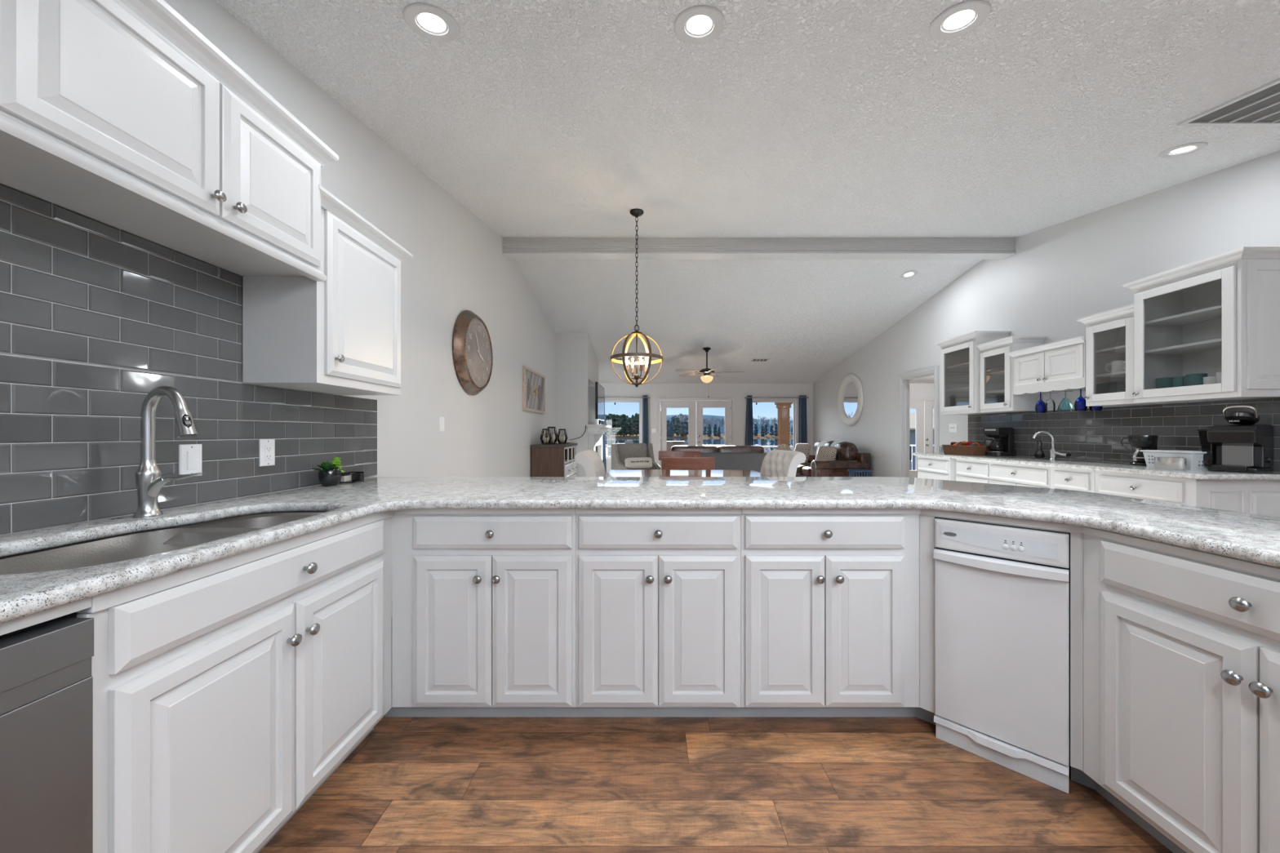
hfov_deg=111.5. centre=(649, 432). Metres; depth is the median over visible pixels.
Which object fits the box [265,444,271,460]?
receptacle
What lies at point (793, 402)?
window
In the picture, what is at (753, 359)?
ceiling vent
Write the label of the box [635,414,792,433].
hills
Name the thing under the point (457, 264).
wall
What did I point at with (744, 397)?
curtain rod
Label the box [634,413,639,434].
pine tree
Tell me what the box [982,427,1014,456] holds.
coffee maker
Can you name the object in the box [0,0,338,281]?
upper cabinet
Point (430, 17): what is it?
recessed light
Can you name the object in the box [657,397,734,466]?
trim
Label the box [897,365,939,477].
trim
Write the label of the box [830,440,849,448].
throw blanket
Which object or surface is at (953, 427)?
wall switch
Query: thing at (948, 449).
wicker basket
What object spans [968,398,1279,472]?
tile backsplash
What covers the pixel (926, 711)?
base cabinet
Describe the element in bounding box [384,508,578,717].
base cabinet
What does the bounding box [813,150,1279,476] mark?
wall
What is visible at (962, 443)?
snack packet
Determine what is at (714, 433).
pine tree
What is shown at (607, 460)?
trim
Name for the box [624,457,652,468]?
lumbar pillow
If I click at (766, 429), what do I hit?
pine tree
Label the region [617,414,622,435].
pine tree
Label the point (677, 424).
pine tree
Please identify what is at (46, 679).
dishwasher
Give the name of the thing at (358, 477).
napkin holder
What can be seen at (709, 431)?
pine tree
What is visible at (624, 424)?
pine tree
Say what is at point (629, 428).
pine tree
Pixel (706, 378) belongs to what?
ceiling fan
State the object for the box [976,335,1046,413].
upper cabinet
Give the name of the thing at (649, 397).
curtain rod
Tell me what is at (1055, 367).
upper cabinet
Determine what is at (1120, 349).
shelf
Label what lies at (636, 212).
globe chandelier
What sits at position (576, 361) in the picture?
wall
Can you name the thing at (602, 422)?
curtain
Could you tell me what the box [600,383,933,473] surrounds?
wall
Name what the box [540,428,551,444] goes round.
glass lantern
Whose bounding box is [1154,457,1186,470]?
tin
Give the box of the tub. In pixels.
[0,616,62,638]
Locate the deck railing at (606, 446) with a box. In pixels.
[605,444,792,452]
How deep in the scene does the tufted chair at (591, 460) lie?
4.27 m
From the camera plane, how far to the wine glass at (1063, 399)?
4.12 m
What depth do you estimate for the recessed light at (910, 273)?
5.72 m
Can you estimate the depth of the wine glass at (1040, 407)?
4.35 m
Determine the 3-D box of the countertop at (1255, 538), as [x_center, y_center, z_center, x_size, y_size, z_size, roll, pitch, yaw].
[0.150,0.277,0.185,3.600,0.034,4.770,0,0,0]
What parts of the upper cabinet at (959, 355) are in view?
pane, door, crown molding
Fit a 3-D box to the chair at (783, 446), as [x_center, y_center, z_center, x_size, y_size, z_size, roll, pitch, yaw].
[3.950,0.856,13.001,0.800,1.038,0.798,0,0,10]
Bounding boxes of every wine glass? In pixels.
[1035,391,1045,413]
[1044,398,1055,412]
[1057,397,1074,411]
[1074,388,1087,411]
[1088,406,1102,410]
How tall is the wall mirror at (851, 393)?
1.060 m
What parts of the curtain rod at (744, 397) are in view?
rod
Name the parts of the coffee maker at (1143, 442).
handle, water tank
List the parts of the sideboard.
drawer, frame, drawer, drawer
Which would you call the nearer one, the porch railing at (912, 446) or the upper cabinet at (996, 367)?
the upper cabinet at (996, 367)
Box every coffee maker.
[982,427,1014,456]
[1120,435,1158,466]
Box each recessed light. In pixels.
[403,2,459,42]
[674,4,724,44]
[899,270,917,278]
[928,0,991,39]
[1158,142,1208,157]
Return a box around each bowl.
[1035,400,1045,413]
[1074,396,1087,411]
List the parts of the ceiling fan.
blade, blade, lamp shade, blade, blade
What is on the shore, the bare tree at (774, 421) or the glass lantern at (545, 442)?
the bare tree at (774, 421)
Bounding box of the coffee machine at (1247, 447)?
[1196,405,1274,473]
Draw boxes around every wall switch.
[178,444,201,475]
[439,416,444,431]
[651,428,656,432]
[949,423,957,432]
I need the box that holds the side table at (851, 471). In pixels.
[847,468,872,476]
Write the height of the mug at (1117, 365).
0.099 m
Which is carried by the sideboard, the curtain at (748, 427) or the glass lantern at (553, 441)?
the glass lantern at (553, 441)
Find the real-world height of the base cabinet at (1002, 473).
0.880 m
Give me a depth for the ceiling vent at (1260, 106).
2.39 m
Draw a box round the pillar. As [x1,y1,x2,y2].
[774,402,792,446]
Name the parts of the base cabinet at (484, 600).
door, knob, rail, knob, drawer, knob, door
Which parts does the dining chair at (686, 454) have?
backrest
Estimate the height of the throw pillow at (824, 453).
0.410 m
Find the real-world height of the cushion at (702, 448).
0.465 m
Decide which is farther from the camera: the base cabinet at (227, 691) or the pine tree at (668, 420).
the pine tree at (668, 420)
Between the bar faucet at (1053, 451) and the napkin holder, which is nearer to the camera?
the napkin holder
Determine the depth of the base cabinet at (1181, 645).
1.12 m
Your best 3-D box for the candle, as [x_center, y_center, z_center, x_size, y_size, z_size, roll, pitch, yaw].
[-1.470,0.115,6.200,0.068,0.081,0.068,0,0,-20]
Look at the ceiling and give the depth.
2.57 m
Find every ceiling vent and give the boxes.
[614,357,628,360]
[751,358,769,361]
[1177,78,1279,125]
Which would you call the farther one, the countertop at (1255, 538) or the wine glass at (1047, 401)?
the wine glass at (1047, 401)
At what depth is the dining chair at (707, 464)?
3.82 m
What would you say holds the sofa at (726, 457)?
on the floor
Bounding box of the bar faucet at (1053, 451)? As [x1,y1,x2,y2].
[1032,431,1071,459]
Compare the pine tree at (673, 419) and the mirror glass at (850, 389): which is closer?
the mirror glass at (850, 389)
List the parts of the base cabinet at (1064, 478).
drawer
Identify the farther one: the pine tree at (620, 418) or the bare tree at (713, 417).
the bare tree at (713, 417)
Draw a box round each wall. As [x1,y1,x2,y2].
[0,0,555,558]
[555,333,598,476]
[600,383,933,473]
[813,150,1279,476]
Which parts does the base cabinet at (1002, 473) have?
door, door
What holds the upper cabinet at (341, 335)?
attached to the wall at (457, 264)
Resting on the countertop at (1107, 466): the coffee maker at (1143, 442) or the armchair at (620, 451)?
the coffee maker at (1143, 442)
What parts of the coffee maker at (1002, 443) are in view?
carafe handle, water tank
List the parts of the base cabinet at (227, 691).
rail, door, drawer, knob, knob, knob, door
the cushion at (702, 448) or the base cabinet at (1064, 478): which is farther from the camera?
the cushion at (702, 448)
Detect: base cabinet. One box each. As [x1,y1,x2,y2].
[0,511,394,852]
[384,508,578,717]
[575,508,741,717]
[737,508,919,717]
[915,508,1096,790]
[917,455,955,480]
[955,458,990,483]
[989,462,1049,488]
[1049,466,1094,493]
[1080,525,1279,852]
[1094,470,1279,517]
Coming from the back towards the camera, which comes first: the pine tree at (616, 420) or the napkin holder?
the pine tree at (616, 420)
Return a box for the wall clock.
[452,310,493,395]
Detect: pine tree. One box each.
[604,415,613,436]
[611,413,617,436]
[615,414,619,435]
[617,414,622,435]
[619,413,629,436]
[626,417,633,436]
[631,413,637,435]
[631,414,634,435]
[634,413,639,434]
[666,419,670,436]
[667,422,674,436]
[669,415,676,435]
[674,416,681,436]
[679,414,685,436]
[682,414,688,436]
[702,426,706,435]
[706,423,711,436]
[712,423,717,435]
[716,426,720,436]
[753,423,758,435]
[760,425,764,436]
[763,423,768,435]
[768,425,774,435]
[773,423,777,435]
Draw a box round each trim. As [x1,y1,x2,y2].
[604,398,642,462]
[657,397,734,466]
[752,398,798,444]
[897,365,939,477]
[909,397,933,399]
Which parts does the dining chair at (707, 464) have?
leg, backrest, leg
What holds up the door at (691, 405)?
in the wall at (738, 391)
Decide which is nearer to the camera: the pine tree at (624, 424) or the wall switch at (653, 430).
the wall switch at (653, 430)
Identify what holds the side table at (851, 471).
on the floor
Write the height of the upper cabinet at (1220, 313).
0.933 m
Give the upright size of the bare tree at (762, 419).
23.986 m
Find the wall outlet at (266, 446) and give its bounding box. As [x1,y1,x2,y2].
[258,439,275,466]
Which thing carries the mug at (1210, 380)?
in the upper cabinet at (1220, 313)
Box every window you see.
[604,400,640,457]
[752,400,795,450]
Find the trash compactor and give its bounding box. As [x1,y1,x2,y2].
[933,517,1070,793]
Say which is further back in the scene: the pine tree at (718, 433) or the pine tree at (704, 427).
the pine tree at (704, 427)
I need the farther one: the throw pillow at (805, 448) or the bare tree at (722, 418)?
the bare tree at (722, 418)
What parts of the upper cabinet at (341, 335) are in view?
knob, door, crown molding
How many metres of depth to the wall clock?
3.87 m
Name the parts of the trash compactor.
handle, control panel, kick plate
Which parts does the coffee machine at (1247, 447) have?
water tank, panel, lid handle, brew lid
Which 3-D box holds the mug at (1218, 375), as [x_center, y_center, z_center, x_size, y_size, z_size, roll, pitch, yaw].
[3.893,-0.356,2.925,0.118,0.101,0.092,0,0,1]
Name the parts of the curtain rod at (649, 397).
rod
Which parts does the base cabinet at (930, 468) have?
drawer, drawer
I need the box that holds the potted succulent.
[311,457,343,486]
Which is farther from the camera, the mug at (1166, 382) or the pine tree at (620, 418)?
the pine tree at (620, 418)
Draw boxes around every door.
[660,400,696,469]
[696,400,731,445]
[909,400,924,477]
[924,400,933,453]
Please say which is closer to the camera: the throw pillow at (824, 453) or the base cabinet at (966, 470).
the base cabinet at (966, 470)
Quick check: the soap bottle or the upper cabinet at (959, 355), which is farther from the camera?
the upper cabinet at (959, 355)
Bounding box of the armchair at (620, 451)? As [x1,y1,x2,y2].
[611,443,660,469]
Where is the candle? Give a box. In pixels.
[543,437,548,443]
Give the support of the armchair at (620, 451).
on the floor
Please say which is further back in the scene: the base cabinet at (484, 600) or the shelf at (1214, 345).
the shelf at (1214, 345)
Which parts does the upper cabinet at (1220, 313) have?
door, crown molding, panel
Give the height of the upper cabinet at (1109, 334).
0.770 m
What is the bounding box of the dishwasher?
[0,616,93,852]
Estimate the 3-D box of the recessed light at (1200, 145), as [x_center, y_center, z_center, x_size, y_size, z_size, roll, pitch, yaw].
[3.470,-1.837,2.832,0.204,0.041,0.201,0,0,-4]
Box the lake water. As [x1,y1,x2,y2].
[605,438,792,456]
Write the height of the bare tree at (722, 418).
18.531 m
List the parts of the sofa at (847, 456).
arm, arm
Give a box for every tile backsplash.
[0,183,377,534]
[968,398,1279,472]
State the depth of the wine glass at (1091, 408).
3.86 m
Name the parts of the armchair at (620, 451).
arm, backrest, arm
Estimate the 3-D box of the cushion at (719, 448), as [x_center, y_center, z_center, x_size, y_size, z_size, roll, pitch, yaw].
[1.718,0.482,8.293,0.885,0.465,0.362,0,0,0]
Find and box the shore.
[605,433,792,439]
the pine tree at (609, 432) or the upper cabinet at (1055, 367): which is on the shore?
the pine tree at (609, 432)
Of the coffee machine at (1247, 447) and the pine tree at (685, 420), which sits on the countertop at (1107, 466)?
the coffee machine at (1247, 447)
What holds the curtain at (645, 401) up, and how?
hanging from the curtain rod at (649, 397)
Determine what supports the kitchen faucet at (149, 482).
on the countertop at (1255, 538)
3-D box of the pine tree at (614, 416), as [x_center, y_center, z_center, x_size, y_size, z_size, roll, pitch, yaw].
[-26.652,-5.340,324.868,6.691,17.017,7.324,0,0,32]
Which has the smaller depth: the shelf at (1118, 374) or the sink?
the sink
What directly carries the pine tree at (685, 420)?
on the shore
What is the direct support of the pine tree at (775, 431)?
on the shore
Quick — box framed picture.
[522,365,545,413]
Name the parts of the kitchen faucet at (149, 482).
spout, lever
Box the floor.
[258,715,1173,852]
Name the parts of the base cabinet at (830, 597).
door, knob, drawer, knob, rail, knob, door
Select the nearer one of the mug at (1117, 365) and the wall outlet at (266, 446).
the wall outlet at (266, 446)
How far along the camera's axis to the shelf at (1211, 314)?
3.16 m
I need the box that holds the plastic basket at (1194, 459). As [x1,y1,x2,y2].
[1139,449,1208,470]
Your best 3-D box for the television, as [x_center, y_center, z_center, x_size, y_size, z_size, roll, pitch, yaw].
[-0.980,-0.536,8.560,0.170,0.785,1.160,0,0,0]
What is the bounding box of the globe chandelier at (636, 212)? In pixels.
[610,208,662,386]
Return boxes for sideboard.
[530,443,577,476]
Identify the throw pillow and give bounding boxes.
[794,443,810,463]
[816,446,836,460]
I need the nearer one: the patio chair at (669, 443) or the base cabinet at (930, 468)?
the base cabinet at (930, 468)
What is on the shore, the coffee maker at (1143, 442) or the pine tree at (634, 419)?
the pine tree at (634, 419)
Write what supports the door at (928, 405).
in the wall at (738, 391)
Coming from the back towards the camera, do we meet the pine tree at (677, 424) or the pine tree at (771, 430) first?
the pine tree at (677, 424)
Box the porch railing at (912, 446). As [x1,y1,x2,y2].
[909,444,933,470]
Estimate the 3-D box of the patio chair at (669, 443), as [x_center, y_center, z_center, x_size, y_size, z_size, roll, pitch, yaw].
[0.660,0.769,12.572,0.720,1.052,0.895,0,0,0]
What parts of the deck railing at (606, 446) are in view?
rail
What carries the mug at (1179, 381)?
in the upper cabinet at (1220, 313)
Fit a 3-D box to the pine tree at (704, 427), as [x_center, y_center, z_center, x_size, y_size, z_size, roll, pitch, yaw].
[46.714,-1.201,366.021,3.761,8.386,3.592,0,0,-41]
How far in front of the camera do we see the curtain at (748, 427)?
10.88 m
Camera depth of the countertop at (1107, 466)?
3.33 m
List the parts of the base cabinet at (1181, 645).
rail, door, drawer, knob, knob, knob, door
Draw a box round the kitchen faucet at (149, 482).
[132,386,202,518]
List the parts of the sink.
bowl, bowl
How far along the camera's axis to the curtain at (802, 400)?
10.87 m
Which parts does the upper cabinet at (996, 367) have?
door, pane, crown molding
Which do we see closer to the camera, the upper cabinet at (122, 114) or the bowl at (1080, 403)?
the upper cabinet at (122, 114)
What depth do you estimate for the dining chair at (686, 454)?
5.19 m
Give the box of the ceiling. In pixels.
[214,0,1279,383]
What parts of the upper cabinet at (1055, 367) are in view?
door, crown molding, stemware rail, door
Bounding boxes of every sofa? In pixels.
[671,445,768,472]
[795,440,870,476]
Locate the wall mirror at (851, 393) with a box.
[837,373,863,426]
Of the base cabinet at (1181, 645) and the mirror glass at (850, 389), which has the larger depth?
the mirror glass at (850, 389)
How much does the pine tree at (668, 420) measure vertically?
13.161 m
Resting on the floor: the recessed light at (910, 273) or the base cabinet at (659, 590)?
the base cabinet at (659, 590)
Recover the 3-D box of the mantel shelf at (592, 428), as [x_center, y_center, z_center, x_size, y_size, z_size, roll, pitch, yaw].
[-0.950,-0.054,8.530,0.280,0.178,1.820,0,0,0]
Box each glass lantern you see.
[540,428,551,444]
[545,426,558,444]
[557,428,568,444]
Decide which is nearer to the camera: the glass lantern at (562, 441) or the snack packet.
the snack packet
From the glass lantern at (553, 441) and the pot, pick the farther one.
the glass lantern at (553, 441)
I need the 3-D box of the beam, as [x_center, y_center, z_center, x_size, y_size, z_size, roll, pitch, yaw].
[1.235,-2.127,4.975,5.770,0.235,0.174,0,0,0]
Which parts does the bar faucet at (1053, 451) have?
spout, lever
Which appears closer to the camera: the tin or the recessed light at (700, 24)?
the recessed light at (700, 24)
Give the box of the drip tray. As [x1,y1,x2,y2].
[1211,464,1253,471]
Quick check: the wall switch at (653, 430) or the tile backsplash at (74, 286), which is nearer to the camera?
the tile backsplash at (74, 286)
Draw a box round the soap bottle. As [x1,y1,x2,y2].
[1034,440,1044,457]
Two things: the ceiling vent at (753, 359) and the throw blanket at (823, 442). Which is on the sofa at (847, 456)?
the throw blanket at (823, 442)
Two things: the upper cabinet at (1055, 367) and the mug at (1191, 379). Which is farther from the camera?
the upper cabinet at (1055, 367)
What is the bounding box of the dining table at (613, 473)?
[604,469,770,476]
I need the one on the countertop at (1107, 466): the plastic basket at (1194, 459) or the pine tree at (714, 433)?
the plastic basket at (1194, 459)
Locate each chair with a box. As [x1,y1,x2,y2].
[574,449,605,476]
[658,450,700,469]
[662,457,715,476]
[666,440,684,450]
[760,449,805,476]
[774,444,792,450]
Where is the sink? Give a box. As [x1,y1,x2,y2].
[0,511,325,618]
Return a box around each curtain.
[600,395,606,474]
[642,395,648,445]
[745,395,753,445]
[798,395,807,443]
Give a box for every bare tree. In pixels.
[703,417,715,435]
[714,417,724,426]
[755,416,764,428]
[764,417,777,426]
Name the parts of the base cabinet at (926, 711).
filler panel, rail, filler panel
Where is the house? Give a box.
[909,412,933,470]
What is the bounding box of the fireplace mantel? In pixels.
[586,424,611,459]
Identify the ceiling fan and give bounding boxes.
[675,347,744,383]
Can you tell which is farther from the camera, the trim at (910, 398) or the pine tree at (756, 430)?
the pine tree at (756, 430)
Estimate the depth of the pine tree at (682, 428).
336.32 m
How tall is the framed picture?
0.580 m
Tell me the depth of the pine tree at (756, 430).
364.90 m
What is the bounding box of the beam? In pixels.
[502,237,1016,259]
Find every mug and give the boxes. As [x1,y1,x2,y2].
[1112,360,1125,372]
[1155,377,1172,388]
[1172,376,1186,386]
[1185,373,1207,386]
[1203,376,1216,384]
[1215,372,1221,383]
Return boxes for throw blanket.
[814,440,835,460]
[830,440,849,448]
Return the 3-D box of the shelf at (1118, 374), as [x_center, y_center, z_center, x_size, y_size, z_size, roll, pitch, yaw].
[3.970,-0.487,3.583,0.279,0.019,0.378,0,0,0]
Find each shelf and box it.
[586,424,611,434]
[1111,370,1125,377]
[1115,345,1125,353]
[1145,304,1221,324]
[1145,337,1221,353]
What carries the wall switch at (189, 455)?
attached to the tile backsplash at (74, 286)
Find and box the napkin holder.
[339,471,364,483]
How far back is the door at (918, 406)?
10.98 m
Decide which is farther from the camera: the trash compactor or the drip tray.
the drip tray
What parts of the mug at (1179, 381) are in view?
handle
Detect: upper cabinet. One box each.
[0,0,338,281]
[242,184,412,395]
[935,330,1010,414]
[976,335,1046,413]
[1005,336,1085,394]
[1075,303,1167,406]
[1122,246,1279,403]
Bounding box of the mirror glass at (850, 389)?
[842,382,857,417]
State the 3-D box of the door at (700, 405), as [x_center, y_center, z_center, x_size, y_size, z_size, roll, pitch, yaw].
[1.635,0.180,10.976,0.896,1.970,0.107,0,0,0]
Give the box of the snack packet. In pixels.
[960,441,967,445]
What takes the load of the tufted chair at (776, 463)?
on the area rug
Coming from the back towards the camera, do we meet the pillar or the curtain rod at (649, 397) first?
the pillar
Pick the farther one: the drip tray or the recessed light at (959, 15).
the drip tray
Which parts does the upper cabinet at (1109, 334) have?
crown molding, pane, door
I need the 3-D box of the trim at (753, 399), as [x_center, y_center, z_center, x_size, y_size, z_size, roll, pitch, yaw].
[3.124,-0.065,10.935,1.286,1.600,0.070,0,0,0]
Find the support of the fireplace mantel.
attached to the wall at (576, 361)
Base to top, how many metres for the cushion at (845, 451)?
0.490 m
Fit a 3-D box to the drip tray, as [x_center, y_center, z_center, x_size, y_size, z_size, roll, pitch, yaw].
[3.839,0.232,2.867,0.122,0.034,0.144,0,0,-22]
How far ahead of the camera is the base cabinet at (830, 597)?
1.71 m
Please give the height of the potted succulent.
0.137 m
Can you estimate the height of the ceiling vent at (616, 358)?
0.043 m
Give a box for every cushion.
[671,445,717,452]
[716,445,764,452]
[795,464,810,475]
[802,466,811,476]
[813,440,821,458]
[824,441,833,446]
[834,441,857,460]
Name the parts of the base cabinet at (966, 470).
drawer, drawer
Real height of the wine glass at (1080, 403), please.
0.214 m
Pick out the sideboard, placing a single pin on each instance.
(557, 460)
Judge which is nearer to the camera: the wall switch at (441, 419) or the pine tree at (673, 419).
the wall switch at (441, 419)
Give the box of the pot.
[318,468,342,486]
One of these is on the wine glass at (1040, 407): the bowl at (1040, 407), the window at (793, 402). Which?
the bowl at (1040, 407)
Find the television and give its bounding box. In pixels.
[595,382,604,424]
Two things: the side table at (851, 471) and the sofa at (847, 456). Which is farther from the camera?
the sofa at (847, 456)
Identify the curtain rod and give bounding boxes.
[604,396,649,398]
[744,396,808,398]
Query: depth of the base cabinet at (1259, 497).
2.77 m
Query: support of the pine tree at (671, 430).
on the shore
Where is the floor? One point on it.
(412, 784)
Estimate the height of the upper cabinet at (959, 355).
0.931 m
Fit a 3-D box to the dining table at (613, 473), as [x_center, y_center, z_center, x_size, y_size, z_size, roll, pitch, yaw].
[0.370,0.800,4.520,1.620,0.750,0.960,0,0,0]
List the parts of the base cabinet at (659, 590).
door, knob, drawer, rail, knob, knob, door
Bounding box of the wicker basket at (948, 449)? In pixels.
[942,444,991,455]
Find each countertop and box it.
[0,476,1279,623]
[911,453,1279,479]
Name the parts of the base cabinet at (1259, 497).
knob, drawer, panel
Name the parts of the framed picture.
art panel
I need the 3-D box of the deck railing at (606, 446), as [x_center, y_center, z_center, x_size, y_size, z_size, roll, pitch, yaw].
[0.280,0.900,15.200,10.640,0.950,0.080,0,0,0]
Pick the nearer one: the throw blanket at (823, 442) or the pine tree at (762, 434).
the throw blanket at (823, 442)
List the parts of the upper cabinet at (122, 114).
door, rail, knob, crown molding, knob, door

